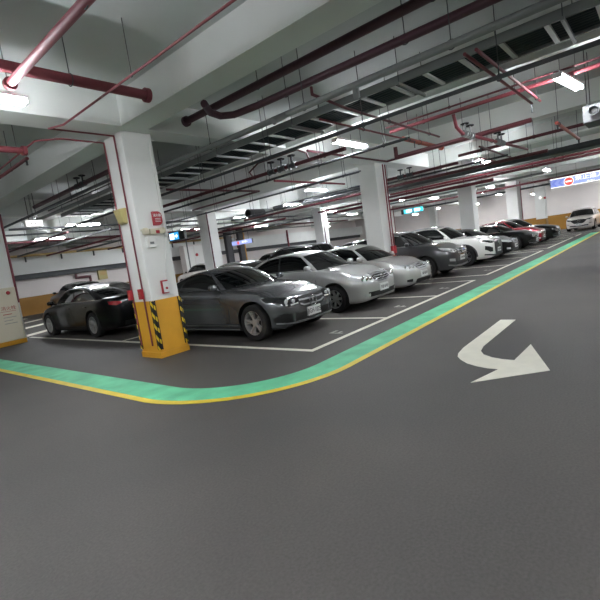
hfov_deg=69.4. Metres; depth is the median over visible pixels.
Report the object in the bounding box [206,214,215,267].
pipe
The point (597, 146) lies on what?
conduit pipe
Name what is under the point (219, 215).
beam
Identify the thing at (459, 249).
grille
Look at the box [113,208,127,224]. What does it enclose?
wall speaker
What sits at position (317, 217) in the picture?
pillar
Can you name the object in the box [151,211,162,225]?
wall sign
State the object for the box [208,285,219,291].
mirror
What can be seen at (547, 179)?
pipe
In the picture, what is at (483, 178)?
beam
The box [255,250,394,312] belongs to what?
car
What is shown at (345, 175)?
conduit pipe
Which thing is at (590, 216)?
car
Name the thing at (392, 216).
pillar
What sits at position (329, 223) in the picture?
beam
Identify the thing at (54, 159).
beam
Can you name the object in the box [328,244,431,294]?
car
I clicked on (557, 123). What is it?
pipe
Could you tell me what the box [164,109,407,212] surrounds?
conduit pipe
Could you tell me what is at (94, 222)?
light
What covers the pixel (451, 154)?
beam
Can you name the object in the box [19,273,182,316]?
baseboard
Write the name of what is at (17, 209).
beam
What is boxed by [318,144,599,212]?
pipe
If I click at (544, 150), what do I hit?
pipe
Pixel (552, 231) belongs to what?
car
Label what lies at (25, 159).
pipe
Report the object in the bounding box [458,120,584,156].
pipe
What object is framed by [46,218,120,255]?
ceiling pipe
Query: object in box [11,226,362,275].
beam
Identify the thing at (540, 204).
pillar
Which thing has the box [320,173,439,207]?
beam
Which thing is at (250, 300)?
car
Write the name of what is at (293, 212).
beam
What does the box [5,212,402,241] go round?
beam
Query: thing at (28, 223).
ceiling light
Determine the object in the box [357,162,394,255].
pillar
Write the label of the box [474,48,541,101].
pipe
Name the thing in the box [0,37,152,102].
pipe
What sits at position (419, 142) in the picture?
pipe
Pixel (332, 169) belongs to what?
beam
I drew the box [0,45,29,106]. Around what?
light
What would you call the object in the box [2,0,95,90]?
pipe
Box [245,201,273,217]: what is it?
fan
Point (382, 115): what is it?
conduit pipe
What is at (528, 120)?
pipe
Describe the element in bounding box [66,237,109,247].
beam
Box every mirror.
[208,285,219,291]
[275,272,283,277]
[304,266,311,271]
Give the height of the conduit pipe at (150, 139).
2.444 m
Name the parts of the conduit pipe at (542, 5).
hanger rod, hanger rod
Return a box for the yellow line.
[0,232,598,403]
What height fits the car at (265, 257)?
1.720 m
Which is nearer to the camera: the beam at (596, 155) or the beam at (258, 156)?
the beam at (258, 156)
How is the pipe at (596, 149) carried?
hanging from the ceiling
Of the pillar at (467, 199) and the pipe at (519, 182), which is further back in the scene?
the pipe at (519, 182)
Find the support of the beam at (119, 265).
attached to the wall at (45, 285)
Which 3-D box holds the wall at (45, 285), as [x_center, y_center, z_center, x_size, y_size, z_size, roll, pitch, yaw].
[-11.730,-2.711,32.994,0.300,4.400,60.000,-3,8,40]
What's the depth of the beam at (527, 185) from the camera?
36.31 m
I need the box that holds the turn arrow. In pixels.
[458,320,549,382]
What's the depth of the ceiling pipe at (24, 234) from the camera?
19.08 m
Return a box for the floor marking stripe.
[0,232,596,400]
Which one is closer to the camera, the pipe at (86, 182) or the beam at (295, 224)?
the pipe at (86, 182)
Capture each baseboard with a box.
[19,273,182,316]
[455,209,599,229]
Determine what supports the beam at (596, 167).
attached to the ceiling
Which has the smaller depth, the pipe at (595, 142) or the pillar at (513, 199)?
the pipe at (595, 142)
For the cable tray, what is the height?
0.700 m
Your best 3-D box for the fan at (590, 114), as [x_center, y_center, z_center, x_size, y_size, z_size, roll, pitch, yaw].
[5.586,-3.936,7.711,0.940,1.360,0.810,-3,8,40]
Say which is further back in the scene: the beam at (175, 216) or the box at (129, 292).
the beam at (175, 216)
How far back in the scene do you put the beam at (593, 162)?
25.23 m
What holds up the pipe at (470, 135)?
hanging from the ceiling
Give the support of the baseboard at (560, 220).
attached to the wall at (563, 200)
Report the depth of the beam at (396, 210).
41.41 m
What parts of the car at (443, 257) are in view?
wheel arch trim, skid trim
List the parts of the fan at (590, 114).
hanger rod, hanger rod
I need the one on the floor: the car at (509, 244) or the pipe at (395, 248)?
the car at (509, 244)
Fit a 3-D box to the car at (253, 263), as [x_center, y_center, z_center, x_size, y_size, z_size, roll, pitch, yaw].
[-2.338,-0.769,16.799,4.692,1.470,2.112,-3,8,40]
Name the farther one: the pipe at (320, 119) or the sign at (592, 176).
the sign at (592, 176)
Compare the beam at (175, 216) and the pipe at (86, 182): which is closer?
the pipe at (86, 182)
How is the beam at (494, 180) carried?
attached to the ceiling
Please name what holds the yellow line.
on the floor
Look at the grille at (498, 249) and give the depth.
16.68 m
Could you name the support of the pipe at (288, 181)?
hanging from the ceiling
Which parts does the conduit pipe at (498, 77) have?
hanger rod, hanger rod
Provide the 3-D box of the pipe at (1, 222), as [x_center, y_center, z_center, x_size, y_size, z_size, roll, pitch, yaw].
[-8.710,-1.232,12.972,0.068,2.650,0.068,-3,8,40]
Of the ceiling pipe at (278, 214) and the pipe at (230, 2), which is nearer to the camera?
the pipe at (230, 2)
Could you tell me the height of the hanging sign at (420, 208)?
1.470 m
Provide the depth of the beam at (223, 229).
34.19 m
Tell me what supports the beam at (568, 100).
attached to the ceiling
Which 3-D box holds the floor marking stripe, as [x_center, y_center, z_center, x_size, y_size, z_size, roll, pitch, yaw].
[-0.264,-1.118,23.856,24.866,0.003,30.896,-3,8,40]
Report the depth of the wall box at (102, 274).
30.03 m
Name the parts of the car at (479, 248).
wheel arch trim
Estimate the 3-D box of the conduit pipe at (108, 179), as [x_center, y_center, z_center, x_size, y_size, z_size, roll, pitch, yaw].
[-8.669,-2.743,13.153,14.000,0.829,0.070,-3,8,40]
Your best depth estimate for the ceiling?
6.47 m
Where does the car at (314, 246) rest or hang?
on the floor
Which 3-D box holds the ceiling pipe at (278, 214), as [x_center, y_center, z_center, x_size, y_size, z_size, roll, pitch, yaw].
[-5.233,-4.914,28.640,11.400,0.964,0.100,-3,8,40]
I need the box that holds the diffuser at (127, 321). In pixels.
[125,319,135,324]
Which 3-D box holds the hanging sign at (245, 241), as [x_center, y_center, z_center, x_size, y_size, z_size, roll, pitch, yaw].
[-3.570,-4.303,25.729,1.750,2.000,0.114,-3,8,40]
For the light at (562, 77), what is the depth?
7.07 m
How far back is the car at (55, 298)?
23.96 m
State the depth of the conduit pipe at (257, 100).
8.23 m
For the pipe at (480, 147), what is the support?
hanging from the ceiling
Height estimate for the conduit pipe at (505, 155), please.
1.144 m
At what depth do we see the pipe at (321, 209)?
26.18 m
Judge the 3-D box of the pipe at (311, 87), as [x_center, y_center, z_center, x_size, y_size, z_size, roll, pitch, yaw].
[1.592,-3.633,7.901,0.072,0.856,4.672,-3,8,40]
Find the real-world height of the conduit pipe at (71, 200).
0.582 m
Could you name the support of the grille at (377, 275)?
attached to the car at (348, 283)
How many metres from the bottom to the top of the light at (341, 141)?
0.820 m
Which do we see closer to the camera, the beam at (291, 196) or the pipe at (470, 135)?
the pipe at (470, 135)
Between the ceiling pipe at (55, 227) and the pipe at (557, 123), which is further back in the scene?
the ceiling pipe at (55, 227)
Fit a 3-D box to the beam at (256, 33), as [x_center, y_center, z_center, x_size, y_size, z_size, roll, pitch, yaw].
[0.432,-3.254,4.419,8.400,0.500,0.470,-3,8,40]
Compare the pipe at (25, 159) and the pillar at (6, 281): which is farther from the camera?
the pillar at (6, 281)
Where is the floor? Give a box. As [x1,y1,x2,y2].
[0,225,599,599]
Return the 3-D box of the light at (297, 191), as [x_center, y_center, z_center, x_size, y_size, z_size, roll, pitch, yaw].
[-0.372,-4.651,19.345,0.150,0.820,1.224,-3,8,40]
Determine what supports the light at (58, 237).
hanging from the ceiling
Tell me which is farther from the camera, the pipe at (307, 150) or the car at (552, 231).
the car at (552, 231)
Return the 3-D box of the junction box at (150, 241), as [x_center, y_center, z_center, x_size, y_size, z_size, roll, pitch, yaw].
[-2.578,-1.001,7.499,0.070,0.190,0.160,-3,8,40]
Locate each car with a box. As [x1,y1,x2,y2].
[42,282,135,336]
[50,281,99,306]
[177,263,223,281]
[177,265,331,340]
[217,260,263,267]
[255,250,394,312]
[259,253,271,260]
[268,243,334,259]
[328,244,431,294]
[343,240,360,245]
[352,232,467,277]
[410,226,502,265]
[457,229,518,258]
[479,221,545,240]
[479,225,538,250]
[502,219,560,242]
[565,207,599,231]
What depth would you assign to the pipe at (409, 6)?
5.65 m
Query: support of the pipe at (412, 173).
hanging from the ceiling
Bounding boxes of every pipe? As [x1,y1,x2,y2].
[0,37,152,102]
[0,125,142,345]
[0,131,28,178]
[0,146,27,155]
[0,214,19,301]
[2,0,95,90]
[4,174,109,228]
[5,214,349,236]
[7,218,347,244]
[8,224,313,249]
[9,211,337,230]
[9,220,68,252]
[10,237,231,261]
[17,221,111,256]
[27,0,566,219]
[32,160,108,208]
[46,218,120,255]
[48,0,236,345]
[48,169,110,210]
[61,5,599,230]
[74,274,91,280]
[76,214,180,251]
[106,100,266,207]
[108,223,198,249]
[149,139,166,278]
[163,134,345,207]
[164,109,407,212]
[166,147,358,224]
[166,172,259,210]
[168,146,360,222]
[169,217,266,240]
[172,214,285,242]
[181,0,434,126]
[188,115,409,199]
[200,0,502,119]
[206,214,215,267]
[219,216,312,236]
[231,141,507,220]
[244,131,547,221]
[274,171,344,184]
[306,124,524,161]
[310,78,439,137]
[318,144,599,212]
[319,112,415,147]
[321,209,326,242]
[333,177,493,213]
[341,165,543,214]
[382,164,394,255]
[384,165,396,255]
[385,56,599,128]
[387,154,458,180]
[389,62,599,133]
[389,119,599,193]
[390,140,599,195]
[391,168,599,209]
[393,104,531,159]
[402,114,443,149]
[424,169,586,207]
[452,103,528,149]
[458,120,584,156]
[463,31,532,112]
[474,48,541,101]
[478,108,510,161]
[519,182,523,220]
[555,84,580,143]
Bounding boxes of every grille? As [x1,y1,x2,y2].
[297,291,323,307]
[367,270,389,281]
[413,262,426,268]
[455,246,465,253]
[493,238,502,253]
[571,219,585,223]
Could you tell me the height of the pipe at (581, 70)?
0.730 m
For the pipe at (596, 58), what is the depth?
7.68 m
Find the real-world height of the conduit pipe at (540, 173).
1.064 m
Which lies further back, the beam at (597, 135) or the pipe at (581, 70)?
the beam at (597, 135)
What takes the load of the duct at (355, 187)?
hanging from the ceiling
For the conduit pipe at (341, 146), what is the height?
1.082 m
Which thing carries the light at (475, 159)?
hanging from the ceiling
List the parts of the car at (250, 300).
window trim, sill trim, chin trim, license plate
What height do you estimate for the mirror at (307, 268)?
0.163 m
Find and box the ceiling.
[0,0,599,241]
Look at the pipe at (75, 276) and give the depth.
29.00 m
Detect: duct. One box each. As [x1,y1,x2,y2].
[273,180,359,209]
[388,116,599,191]
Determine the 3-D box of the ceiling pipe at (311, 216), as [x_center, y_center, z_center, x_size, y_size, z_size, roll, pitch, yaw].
[-2.842,-5.630,31.505,11.400,0.874,0.120,-3,8,40]
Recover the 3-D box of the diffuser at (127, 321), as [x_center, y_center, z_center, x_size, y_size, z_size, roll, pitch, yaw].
[-4.168,0.492,11.607,0.084,0.128,1.106,-3,8,40]
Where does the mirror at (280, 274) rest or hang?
attached to the car at (250, 300)
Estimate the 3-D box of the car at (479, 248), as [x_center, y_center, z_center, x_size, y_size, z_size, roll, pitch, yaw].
[5.814,-2.244,18.315,4.919,1.702,2.211,-3,8,40]
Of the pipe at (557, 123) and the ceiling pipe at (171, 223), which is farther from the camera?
the ceiling pipe at (171, 223)
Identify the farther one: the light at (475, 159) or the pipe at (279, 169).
the light at (475, 159)
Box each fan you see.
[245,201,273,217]
[582,50,599,127]
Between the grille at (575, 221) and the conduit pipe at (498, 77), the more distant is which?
the grille at (575, 221)
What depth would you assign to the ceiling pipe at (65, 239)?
22.06 m
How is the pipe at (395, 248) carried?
attached to the pillar at (371, 181)
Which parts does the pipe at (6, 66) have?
hanger rod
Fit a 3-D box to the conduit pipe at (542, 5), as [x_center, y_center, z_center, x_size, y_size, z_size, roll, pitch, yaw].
[-1.559,-3.005,7.318,17.600,1.060,0.393,-3,8,40]
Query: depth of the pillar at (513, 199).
27.31 m
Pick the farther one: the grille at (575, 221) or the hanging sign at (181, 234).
the grille at (575, 221)
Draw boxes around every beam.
[0,72,549,185]
[0,131,109,209]
[0,199,458,218]
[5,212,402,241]
[8,243,25,247]
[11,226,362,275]
[14,235,359,280]
[26,216,97,239]
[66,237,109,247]
[103,153,271,212]
[114,213,195,234]
[115,0,382,128]
[172,211,244,230]
[187,229,225,237]
[199,161,362,210]
[234,209,312,226]
[257,224,298,231]
[259,168,416,208]
[277,208,347,222]
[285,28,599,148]
[310,208,362,221]
[311,219,356,227]
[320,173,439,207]
[361,178,485,205]
[361,206,418,217]
[378,76,599,159]
[390,180,509,205]
[428,112,599,167]
[435,183,536,203]
[474,133,599,165]
[502,147,599,176]
[521,158,599,179]
[548,167,599,182]
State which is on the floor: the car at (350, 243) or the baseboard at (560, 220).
the car at (350, 243)
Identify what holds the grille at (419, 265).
attached to the car at (408, 271)
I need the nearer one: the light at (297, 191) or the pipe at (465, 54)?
the pipe at (465, 54)
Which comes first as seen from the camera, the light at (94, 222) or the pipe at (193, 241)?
the light at (94, 222)
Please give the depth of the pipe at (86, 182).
11.03 m
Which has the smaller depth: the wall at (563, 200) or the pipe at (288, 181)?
the pipe at (288, 181)
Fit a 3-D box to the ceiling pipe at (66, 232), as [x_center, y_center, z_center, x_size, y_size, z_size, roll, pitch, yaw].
[-12.955,-2.767,19.707,11.000,1.004,0.080,-3,8,40]
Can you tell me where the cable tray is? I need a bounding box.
[61,0,599,217]
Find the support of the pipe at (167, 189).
hanging from the ceiling
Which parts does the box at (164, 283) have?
plate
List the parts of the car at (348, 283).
window trim, license plate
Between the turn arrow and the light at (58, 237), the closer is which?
the turn arrow
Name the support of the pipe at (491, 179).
hanging from the ceiling
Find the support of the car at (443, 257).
on the floor
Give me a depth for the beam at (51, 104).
7.03 m
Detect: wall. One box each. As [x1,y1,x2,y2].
[9,220,356,298]
[355,181,599,240]
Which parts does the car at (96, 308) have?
sill trim, window trim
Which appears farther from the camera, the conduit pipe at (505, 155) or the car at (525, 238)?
the car at (525, 238)
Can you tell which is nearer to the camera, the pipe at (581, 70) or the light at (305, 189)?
the pipe at (581, 70)
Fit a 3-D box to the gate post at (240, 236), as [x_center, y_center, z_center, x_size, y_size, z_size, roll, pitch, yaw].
[-4.787,-4.056,36.067,0.320,4.380,0.580,-3,8,40]
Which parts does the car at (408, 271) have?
license plate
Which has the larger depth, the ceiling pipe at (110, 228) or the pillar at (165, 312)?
the ceiling pipe at (110, 228)
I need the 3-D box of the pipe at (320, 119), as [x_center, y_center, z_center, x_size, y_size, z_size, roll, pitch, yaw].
[1.453,-3.652,8.589,0.068,0.930,3.700,-3,8,40]
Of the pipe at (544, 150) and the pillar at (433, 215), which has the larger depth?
the pillar at (433, 215)
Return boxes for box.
[97,269,107,279]
[127,290,133,299]
[137,289,143,299]
[145,236,156,247]
[160,280,169,293]
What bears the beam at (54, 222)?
attached to the ceiling
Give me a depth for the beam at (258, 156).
11.72 m
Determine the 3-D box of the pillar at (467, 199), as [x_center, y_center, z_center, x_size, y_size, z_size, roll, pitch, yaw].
[8.209,-4.011,20.998,0.700,3.900,0.700,-3,8,40]
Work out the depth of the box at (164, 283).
7.64 m
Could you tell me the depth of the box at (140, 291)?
7.53 m
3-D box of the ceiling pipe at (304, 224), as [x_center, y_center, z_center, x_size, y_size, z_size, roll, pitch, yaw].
[-7.432,-4.873,30.222,0.128,0.764,30.000,-3,8,40]
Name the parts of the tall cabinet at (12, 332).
door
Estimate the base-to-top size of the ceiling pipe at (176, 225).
0.964 m
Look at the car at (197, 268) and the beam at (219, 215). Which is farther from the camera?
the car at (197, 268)
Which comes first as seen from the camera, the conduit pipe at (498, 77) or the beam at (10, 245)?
the conduit pipe at (498, 77)
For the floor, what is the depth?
3.15 m
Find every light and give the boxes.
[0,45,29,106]
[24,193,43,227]
[34,231,64,239]
[65,216,99,225]
[140,227,165,234]
[283,191,299,204]
[304,183,326,190]
[331,125,367,148]
[474,140,489,162]
[551,54,583,90]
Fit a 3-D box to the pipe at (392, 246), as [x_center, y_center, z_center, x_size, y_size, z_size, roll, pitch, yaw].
[2.902,-2.426,13.993,0.075,3.850,0.100,-3,8,40]
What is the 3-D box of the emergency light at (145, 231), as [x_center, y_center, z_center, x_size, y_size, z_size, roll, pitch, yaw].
[-2.538,-1.196,7.509,0.134,0.120,0.433,-3,8,40]
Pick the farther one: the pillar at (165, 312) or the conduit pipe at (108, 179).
the conduit pipe at (108, 179)
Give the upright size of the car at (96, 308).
1.445 m
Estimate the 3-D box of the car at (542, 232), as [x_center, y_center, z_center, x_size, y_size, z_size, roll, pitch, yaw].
[11.492,-3.761,25.065,4.734,1.570,2.112,-3,8,40]
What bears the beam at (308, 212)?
attached to the ceiling
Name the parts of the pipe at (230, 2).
hanger rod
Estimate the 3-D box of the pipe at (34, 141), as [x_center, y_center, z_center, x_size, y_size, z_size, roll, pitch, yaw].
[-5.353,-1.041,8.873,4.855,4.180,1.046,-3,8,40]
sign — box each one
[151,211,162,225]
[169,219,186,241]
[232,224,252,245]
[401,202,423,214]
[550,170,599,188]
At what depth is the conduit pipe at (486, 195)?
30.62 m
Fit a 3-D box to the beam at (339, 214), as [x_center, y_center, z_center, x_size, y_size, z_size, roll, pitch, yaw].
[3.742,-7.223,35.462,7.250,0.500,0.450,-3,8,40]
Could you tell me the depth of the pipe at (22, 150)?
6.76 m
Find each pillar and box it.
[0,225,27,340]
[104,131,189,358]
[196,211,222,269]
[312,208,330,244]
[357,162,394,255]
[389,206,394,232]
[428,206,438,227]
[456,176,479,230]
[505,181,521,219]
[534,185,547,224]
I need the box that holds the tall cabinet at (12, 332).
[0,287,27,347]
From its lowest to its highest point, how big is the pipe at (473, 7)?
0.619 m
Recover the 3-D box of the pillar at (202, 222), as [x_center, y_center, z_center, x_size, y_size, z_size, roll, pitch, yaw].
[-4.060,-2.125,20.105,0.640,3.900,0.640,-3,8,40]
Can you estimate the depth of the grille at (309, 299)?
8.02 m
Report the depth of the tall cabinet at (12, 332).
12.69 m
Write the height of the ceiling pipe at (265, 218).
0.924 m

